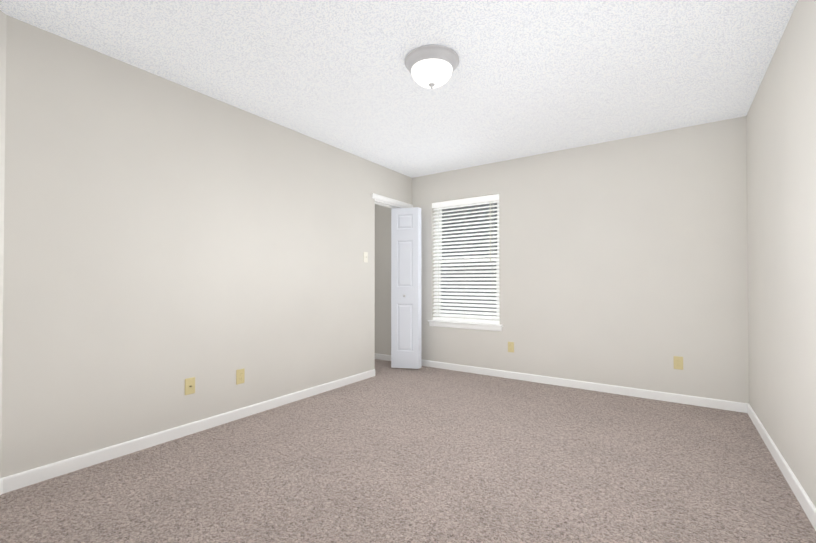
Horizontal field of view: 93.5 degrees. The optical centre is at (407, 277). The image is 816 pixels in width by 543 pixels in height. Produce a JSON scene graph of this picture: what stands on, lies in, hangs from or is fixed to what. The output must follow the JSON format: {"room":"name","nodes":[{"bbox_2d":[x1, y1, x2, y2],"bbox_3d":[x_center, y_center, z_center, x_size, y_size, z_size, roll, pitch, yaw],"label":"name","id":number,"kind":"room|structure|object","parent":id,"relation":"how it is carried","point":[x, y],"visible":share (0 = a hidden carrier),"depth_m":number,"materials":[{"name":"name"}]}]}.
{"room":"empty bedroom","nodes":[
{"label":"empty bedroom","id":0,"kind":"room"},
{"bbox_2d":[0,10,5,477],"bbox_3d":[-2.015,-0.138,1.204,0.115,2.440,1.500,0,-1,-8],"label":"wall","id":1,"kind":"structure","parent":0,"point":[2,84],"depth_m":1.95,"materials":[{"name":"paint"}]},
{"bbox_2d":[1,15,411,477],"bbox_3d":[-1.085,-0.112,3.476,0.115,2.440,3.850,0,-1,34],"label":"wall","id":2,"kind":"structure","parent":0,"point":[164,238],"depth_m":2.53,"materials":[{"name":"paint"}]},
{"bbox_2d":[185,377,194,394],"bbox_3d":[-1.531,0.762,2.701,0.016,0.115,0.070,0,-1,34],"label":"outlet","id":3,"kind":"object","parent":2,"relation":"attached to","point":[189,385],"visible":1,"depth_m":2.70,"materials":[{"name":"beige plastic"}]},
{"bbox_2d":[236,368,244,384],"bbox_3d":[-1.317,0.775,3.020,0.007,0.115,0.070,0,-1,34],"label":"duplex electrical outlet","id":4,"kind":"object","parent":2,"relation":"attached to","point":[240,376],"visible":1,"depth_m":3.02,"materials":[{"name":"beige plastic"}]},
{"bbox_2d":[363,252,367,262],"bbox_3d":[-0.464,-0.229,4.262,0.020,0.115,0.070,0,-1,34],"label":"switch plate","id":5,"kind":"object","parent":2,"relation":"attached to","point":[365,256],"visible":1,"depth_m":4.26,"materials":[{"name":"white plastic"}]},
{"bbox_2d":[372,193,412,207],"bbox_3d":[-0.221,-0.914,4.726,0.133,0.094,0.819,0,-1,34],"label":"trim","id":6,"kind":"structure","parent":2,"relation":"attached to","point":[384,201],"depth_m":4.63,"materials":[{"name":"white paint"}]},
{"bbox_2d":[391,207,420,368],"bbox_3d":[0.011,0.118,4.779,0.331,1.968,0.321,0,-1,34],"label":"bifold door","id":7,"kind":"structure","parent":2,"relation":"in","point":[405,287],"depth_m":4.70,"materials":[{"name":"white paint"}]},
{"bbox_2d":[0,353,815,530],"bbox_3d":[-0.271,1.056,2.303,4.100,0.077,4.840,0,-1,34],"label":"baseboard","id":8,"kind":"structure","parent":2,"relation":"attached to","point":[36,475],"depth_m":2.89,"materials":[{"name":"white paint"}]},
{"bbox_2d":[0,0,797,177],"bbox_3d":[-0.273,-1.385,2.329,4.430,0.080,5.165,0,-1,34],"label":"ceiling","id":9,"kind":"structure","parent":0,"point":[531,77],"depth_m":2.38,"materials":[{"name":"white paint"}]},
{"bbox_2d":[405,45,458,88],"bbox_3d":[0.147,-1.258,2.379,0.338,0.174,0.338,0,-1,34],"label":"ceiling lamp","id":10,"kind":"object","parent":9,"relation":"attached to","point":[431,66],"visible":1,"depth_m":2.29,"materials":[{"name":"white glass"}]},
{"bbox_2d":[0,359,815,542],"bbox_3d":[-0.273,1.124,2.300,4.430,0.060,5.165,0,-1,34],"label":"floor","id":11,"kind":"structure","parent":0,"point":[386,453],"depth_m":2.09,"materials":[{"name":"carpet"}]},
{"bbox_2d":[375,116,748,402],"bbox_3d":[1.144,-0.102,4.377,4.330,2.440,0.160,0,-1,34],"label":"wall","id":12,"kind":"structure","parent":0,"point":[623,262],"depth_m":3.70,"materials":[{"name":"paint"}]},
{"bbox_2d":[428,320,502,330],"bbox_3d":[0.683,0.569,4.619,0.977,0.076,0.115,0,-1,34],"label":"window sill","id":13,"kind":"structure","parent":12,"relation":"attached to","point":[470,325],"depth_m":4.57,"materials":[{"name":"white paint"}]},
{"bbox_2d":[435,200,499,320],"bbox_3d":[0.734,-0.213,4.702,0.893,1.490,0.072,0,-1,34],"label":"window unit","id":14,"kind":"structure","parent":12,"relation":"in","point":[466,258],"depth_m":4.71,"materials":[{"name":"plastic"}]},
{"bbox_2d":[432,194,499,323],"bbox_3d":[0.686,-0.214,4.632,0.887,1.482,0.064,0,-1,34],"label":"window blinds","id":15,"kind":"object","parent":14,"relation":"attached to","point":[469,201],"visible":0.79,"depth_m":4.62,"materials":[{"name":"white plastic"}]},
{"bbox_2d":[508,342,513,352],"bbox_3d":[1.143,0.769,4.266,0.070,0.115,0.007,0,-1,34],"label":"outlet","id":16,"kind":"object","parent":12,"relation":"attached to","point":[510,346],"visible":1,"depth_m":4.26,"materials":[{"name":"beige plastic"}]},
{"bbox_2d":[674,356,682,369],"bbox_3d":[2.398,0.754,3.404,0.070,0.115,0.007,0,-1,34],"label":"outlet","id":17,"kind":"object","parent":12,"relation":"attached to","point":[678,362],"visible":1,"depth_m":3.40,"materials":[{"name":"beige plastic"}]},
{"bbox_2d":[746,0,815,506],"bbox_3d":[1.433,-0.140,1.076,0.115,2.440,4.955,0,-1,34],"label":"wall","id":18,"kind":"structure","parent":0,"point":[781,170],"depth_m":2.08,"materials":[{"name":"paint"}]},
{"label":"outside","id":19,"kind":"structure","parent":0,"visible":0},
{"bbox_2d":[441,203,496,315],"bbox_3d":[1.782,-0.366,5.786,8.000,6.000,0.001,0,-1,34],"label":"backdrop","id":20,"kind":"structure","parent":19,"point":[482,205],"depth_m":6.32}
]}

